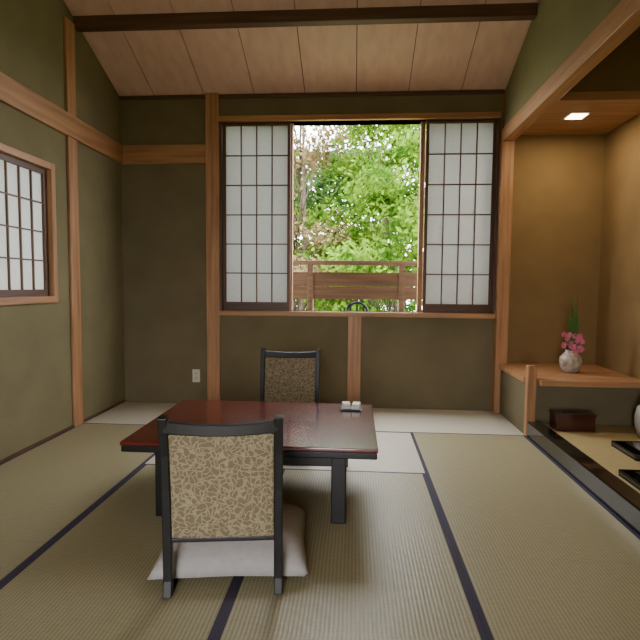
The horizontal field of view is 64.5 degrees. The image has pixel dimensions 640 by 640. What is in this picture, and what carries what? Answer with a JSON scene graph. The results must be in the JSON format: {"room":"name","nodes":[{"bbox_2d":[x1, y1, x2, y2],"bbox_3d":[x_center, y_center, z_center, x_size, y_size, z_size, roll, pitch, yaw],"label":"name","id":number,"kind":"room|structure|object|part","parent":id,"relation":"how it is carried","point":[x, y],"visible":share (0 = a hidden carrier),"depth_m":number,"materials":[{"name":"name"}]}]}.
{"room":"traditional dwelling","nodes":[
{"label":"traditional dwelling","id":0,"kind":"room"},
{"bbox_2d":[0,0,124,459],"bbox_3d":[-2.255,-1.049,1.770,0.120,4.297,6.750,1,4,4],"label":"wall","id":1,"kind":"structure","parent":0,"point":[36,404],"depth_m":4.00,"materials":[{"name":"green paint"}]},
{"bbox_2d":[0,143,57,305],"bbox_3d":[-2.145,-0.621,3.263,0.145,1.055,1.320,1,4,4],"label":"window","id":2,"kind":"structure","parent":1,"relation":"in","point":[49,167],"depth_m":3.85,"materials":[{"name":"brown wood"}]},
{"bbox_2d":[0,153,49,296],"bbox_3d":[-2.112,-0.641,3.566,0.030,0.953,0.608,1,4,4],"label":"screen","id":3,"kind":"object","parent":2,"relation":"attached to","point":[24,258],"visible":1,"depth_m":3.60,"materials":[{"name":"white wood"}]},
{"bbox_2d":[0,72,122,163],"bbox_3d":[-2.177,-1.409,1.741,0.030,0.180,6.550,1,4,4],"label":"wall rail","id":4,"kind":"object","parent":1,"relation":"attached to","point":[13,94],"visible":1,"depth_m":3.86,"materials":[{"name":"brown wood"}]},
{"bbox_2d":[0,400,124,463],"bbox_3d":[-2.208,1.036,1.890,0.012,0.022,6.519,1,4,4],"label":"baseboard","id":5,"kind":"structure","parent":1,"relation":"attached to","point":[122,401],"depth_m":3.91,"materials":[{"name":"brown wood"}]},
{"bbox_2d":[63,16,83,426],"bbox_3d":[-2.023,-0.755,4.165,0.022,3.294,0.130,1,4,4],"label":"trim post","id":6,"kind":"object","parent":1,"relation":"attached to","point":[68,27],"depth_m":4.15,"materials":[{"name":"brown wood"}]},
{"bbox_2d":[73,3,537,31],"bbox_3d":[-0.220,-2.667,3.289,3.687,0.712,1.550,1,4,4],"label":"ceiling beam","id":7,"kind":"structure","parent":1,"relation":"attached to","point":[508,11],"depth_m":4.01,"materials":[{"name":"brown wood"}]},
{"bbox_2d":[63,0,538,95],"bbox_3d":[-0.391,-2.229,1.236,3.880,2.019,7.600,1,4,4],"label":"ceiling","id":8,"kind":"structure","parent":0,"point":[450,55],"depth_m":4.39,"materials":[{"name":"brown wood"}]},
{"bbox_2d":[0,401,639,639],"bbox_3d":[0.086,1.224,1.783,4.808,0.301,6.800,1,4,4],"label":"floor","id":9,"kind":"structure","parent":0,"point":[460,526],"depth_m":2.30,"materials":[{"name":"fabric"}]},
{"bbox_2d":[157,414,282,598],"bbox_3d":[-0.383,0.691,2.138,0.454,0.716,0.555,0,4,-4],"label":"chair","id":10,"kind":"object","parent":9,"relation":"on","point":[220,482],"visible":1,"depth_m":1.89,"materials":[{"name":"beige fabric"}]},
{"bbox_2d":[147,503,308,579],"bbox_3d":[-0.376,0.953,2.290,0.640,0.118,0.570,0,4,-3],"label":"floor cushion","id":11,"kind":"object","parent":10,"relation":"on","point":[223,558],"visible":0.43,"depth_m":2.05,"materials":[{"name":"grey fabric"}]},
{"bbox_2d":[120,400,377,523],"bbox_3d":[-0.332,0.789,2.994,1.297,0.400,0.950,1,4,4],"label":"table","id":12,"kind":"object","parent":9,"relation":"on","point":[314,434],"visible":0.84,"depth_m":2.75,"materials":[{"name":"red paint"}]},
{"bbox_2d":[340,401,361,410],"bbox_3d":[0.200,0.553,3.265,0.135,0.042,0.115,1,4,4],"label":"folded towel","id":13,"kind":"object","parent":12,"relation":"on","point":[346,406],"visible":1,"depth_m":3.23,"materials":[{"name":"white fabric"}]},
{"bbox_2d":[260,348,319,402],"bbox_3d":[-0.245,0.590,3.651,0.454,0.716,0.555,1,4,4],"label":"chair","id":14,"kind":"object","parent":9,"relation":"on","point":[294,377],"visible":0.5,"depth_m":3.85,"materials":[{"name":"brown fabric"}]},
{"bbox_2d":[523,365,536,435],"bbox_3d":[1.691,0.648,4.077,0.070,0.570,0.065,1,4,4],"label":"post","id":15,"kind":"object","parent":9,"relation":"on","point":[531,370],"depth_m":4.05,"materials":[{"name":"brown wood"}]},
{"bbox_2d":[120,93,605,409],"bbox_3d":[0.333,-0.867,4.968,4.808,3.550,0.150,1,4,4],"label":"wall","id":16,"kind":"structure","parent":0,"point":[416,363],"depth_m":4.94,"materials":[{"name":"brown paint"}]},
{"bbox_2d":[123,144,205,163],"bbox_3d":[-1.522,-1.619,4.959,0.829,0.180,0.025,1,4,4],"label":"tie beam","id":17,"kind":"structure","parent":16,"relation":"attached to","point":[132,154],"depth_m":4.95,"materials":[{"name":"brown wood"}]},
{"bbox_2d":[192,369,199,381],"bbox_3d":[-1.243,0.560,5.092,0.075,0.130,0.010,1,4,4],"label":"wall outlet","id":18,"kind":"object","parent":16,"relation":"attached to","point":[196,372],"visible":1,"depth_m":5.09,"materials":[{"name":"beige plastic"}]},
{"bbox_2d":[205,93,220,400],"bbox_3d":[-1.051,-0.671,4.987,0.130,3.033,0.030,1,4,4],"label":"wooden post","id":19,"kind":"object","parent":16,"relation":"attached to","point":[211,99],"depth_m":4.97,"materials":[{"name":"brown wood"}]},
{"bbox_2d":[119,89,504,99],"bbox_3d":[-0.125,-2.141,4.827,3.680,0.035,0.025,1,4,4],"label":"trim","id":20,"kind":"structure","parent":16,"relation":"attached to","point":[497,91],"depth_m":4.81,"materials":[{"name":"brown wood"}]},
{"bbox_2d":[347,317,360,403],"bbox_3d":[0.335,0.411,4.971,0.128,0.900,0.012,1,4,4],"label":"post","id":21,"kind":"object","parent":16,"relation":"attached to","point":[354,323],"visible":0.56,"depth_m":4.96,"materials":[{"name":"brown wood"}]},
{"bbox_2d":[219,112,501,318],"bbox_3d":[0.351,-0.995,4.938,2.665,1.920,0.190,1,4,4],"label":"window","id":22,"kind":"structure","parent":16,"relation":"in","point":[414,117],"depth_m":4.87,"materials":[{"name":"brown wood"}]},
{"bbox_2d":[223,122,290,310],"bbox_3d":[-0.622,-1.004,4.985,0.665,1.823,0.030,1,4,4],"label":"screen","id":23,"kind":"object","parent":22,"relation":"attached to","point":[256,156],"visible":0.97,"depth_m":4.98,"materials":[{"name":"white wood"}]},
{"bbox_2d":[422,119,496,312],"bbox_3d":[1.329,-0.978,4.850,0.652,1.823,0.030,1,4,4],"label":"screen","id":24,"kind":"object","parent":22,"relation":"attached to","point":[460,161],"visible":1,"depth_m":4.85,"materials":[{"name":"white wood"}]},
{"bbox_2d":[491,141,514,412],"bbox_3d":[1.723,-0.383,4.782,0.110,2.535,0.090,1,4,4],"label":"trim","id":25,"kind":"structure","parent":16,"relation":"attached to","point":[506,168],"depth_m":4.74,"materials":[{"name":"brown wood"}]},
{"bbox_2d":[500,0,639,432],"bbox_3d":[1.994,-0.992,1.478,1.018,4.297,6.750,1,4,4],"label":"wall","id":26,"kind":"structure","parent":0,"point":[618,314],"depth_m":4.14,"materials":[{"name":"paint"}]},
{"bbox_2d":[499,363,639,387],"bbox_3d":[2.124,0.469,4.389,0.918,0.043,0.930,1,4,4],"label":"shelf","id":27,"kind":"object","parent":26,"relation":"attached to","point":[588,375],"visible":0.88,"depth_m":4.16,"materials":[{"name":"brown wood"}]},
{"bbox_2d":[559,295,584,372],"bbox_3d":[2.156,0.110,4.355,0.202,0.680,0.189,1,4,4],"label":"flower vase","id":28,"kind":"object","parent":27,"relation":"on","point":[570,361],"visible":1,"depth_m":4.31,"materials":[{"name":"ceramic"}]},
{"bbox_2d":[501,0,639,141],"bbox_3d":[1.599,-1.579,2.672,0.100,0.130,4.150,1,4,4],"label":"lintel","id":29,"kind":"object","parent":26,"relation":"attached to","point":[623,20],"visible":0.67,"depth_m":3.11,"materials":[{"name":"brown wood"}]},
{"bbox_2d":[521,104,639,134],"bbox_3d":[2.068,-1.980,2.663,0.858,0.790,4.050,1,4,4],"label":"ceiling alcove","id":30,"kind":"structure","parent":26,"relation":"attached to","point":[604,118],"depth_m":4.29,"materials":[{"name":"brown wood"}]},
{"bbox_2d":[562,112,591,119],"bbox_3d":[2.115,-1.680,4.181,0.170,0.008,0.170,1,4,4],"label":"recessed light","id":31,"kind":"object","parent":30,"relation":"in","point":[572,115],"visible":1,"depth_m":4.17,"materials":[{"name":"beige plastic"}]},
{"bbox_2d":[527,421,639,535],"bbox_3d":[1.603,0.994,2.466,0.115,0.155,3.200,1,4,4],"label":"trim","id":32,"kind":"structure","parent":26,"relation":"attached to","point":[615,494],"depth_m":2.99,"materials":[{"name":"wood"}]},
{"bbox_3d":[1.603,0.994,2.466,0.115,0.155,3.200,1,4,4],"label":"sill","id":33,"kind":"part","parent":32,"relation":"part of","materials":[{"name":"black paint"}]},
{"bbox_2d":[554,91,639,104],"bbox_3d":[2.154,-1.685,3.847,0.843,0.065,0.100,1,4,4],"label":"lintel","id":34,"kind":"object","parent":26,"relation":"attached to","point":[591,97],"visible":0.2,"depth_m":3.81,"materials":[{"name":"brown wood"}]},
{"bbox_2d":[545,424,639,492],"bbox_3d":[2.053,1.020,2.471,0.783,0.130,3.270,1,4,4],"label":"floor","id":35,"kind":"structure","parent":0,"point":[597,444],"depth_m":3.60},
{"bbox_2d":[549,409,596,431],"bbox_3d":[1.972,0.785,3.963,0.300,0.138,0.150,1,4,4],"label":"tissue box","id":36,"kind":"object","parent":35,"relation":"on","point":[560,420],"visible":1,"depth_m":3.90,"materials":[{"name":"red paint"}]},
{"bbox_2d":[611,440,639,460],"bbox_3d":[2.221,0.870,3.379,0.390,0.050,0.320,1,4,4],"label":"lacquer tray","id":37,"kind":"object","parent":35,"relation":"on","point":[631,449],"visible":1,"depth_m":3.41,"materials":[{"name":"black wood"}]},
{"bbox_2d":[618,469,639,490],"bbox_3d":[1.958,0.904,2.837,0.420,0.050,0.280,1,4,4],"label":"lacquer tray","id":38,"kind":"object","parent":35,"relation":"on","point":[631,476],"visible":1,"depth_m":2.91,"materials":[{"name":"black wood"}]},
{"bbox_2d":[634,405,639,436],"bbox_3d":[2.438,0.707,3.755,0.190,0.330,0.190,1,4,4],"label":"ceramic jar","id":39,"kind":"object","parent":35,"relation":"on","point":[637,412],"visible":1,"depth_m":3.75,"materials":[{"name":"ceramic"}]},
{"bbox_3d":[0.365,0.582,5.413,6.000,0.100,0.550,1,4,4],"label":"floor","id":40,"kind":"structure","parent":0,"visible":0},
{"bbox_2d":[345,301,367,310],"bbox_3d":[0.383,0.172,5.301,0.300,0.734,0.204,1,4,4],"label":"balcony chair","id":41,"kind":"object","parent":40,"relation":"on","point":[355,302],"visible":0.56,"depth_m":5.36,"materials":[{"name":"black metal"}]},
{"bbox_2d":[293,260,422,311],"bbox_3d":[0.383,-0.060,5.545,6.000,1.165,0.100,1,4,4],"label":"balcony railing","id":42,"kind":"object","parent":40,"relation":"on","point":[310,285],"visible":0.2,"depth_m":5.50,"materials":[{"name":"brown wood"}]},
{"label":"outside","id":43,"kind":"structure","parent":0,"visible":0},
{"bbox_3d":[1.004,3.288,15.218,120.000,0.200,150.000,1,4,4],"label":"ground","id":44,"kind":"structure","parent":43,"visible":0},
{"bbox_2d":[293,133,320,304],"bbox_3d":[-3.281,-2.123,13.809,6.755,10.731,7.451,1,4,4],"label":"maple tree","id":45,"kind":"object","parent":44,"relation":"on","point":[296,153],"visible":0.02,"depth_m":14.01,"materials":[{"name":"green plant"}]},
{"bbox_2d":[293,131,337,269],"bbox_3d":[-2.037,-2.693,19.668,6.460,11.101,7.483,1,4,13],"label":"maple tree","id":46,"kind":"object","parent":44,"relation":"on","point":[307,182],"visible":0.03,"depth_m":18.94,"materials":[{"name":"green plant"}]},
{"bbox_2d":[293,125,365,310],"bbox_3d":[-0.686,-1.663,12.572,4.186,10.029,4.757,1,4,9],"label":"maple tree","id":47,"kind":"object","parent":44,"relation":"on","point":[305,155],"visible":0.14,"depth_m":12.05,"materials":[{"name":"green plant"}]},
{"bbox_2d":[293,136,417,311],"bbox_3d":[1.055,-1.602,18.159,7.293,9.177,7.431,0,4,-6],"label":"maple tree","id":48,"kind":"object","parent":44,"relation":"on","point":[318,197],"visible":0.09,"depth_m":16.55,"materials":[{"name":"green plant"}]},
{"bbox_2d":[293,125,425,311],"bbox_3d":[1.802,-0.940,12.059,5.609,8.678,6.248,0,4,-9],"label":"maple tree","id":49,"kind":"object","parent":44,"relation":"on","point":[382,193],"visible":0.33,"depth_m":10.62,"materials":[{"name":"green plant"}]}
]}

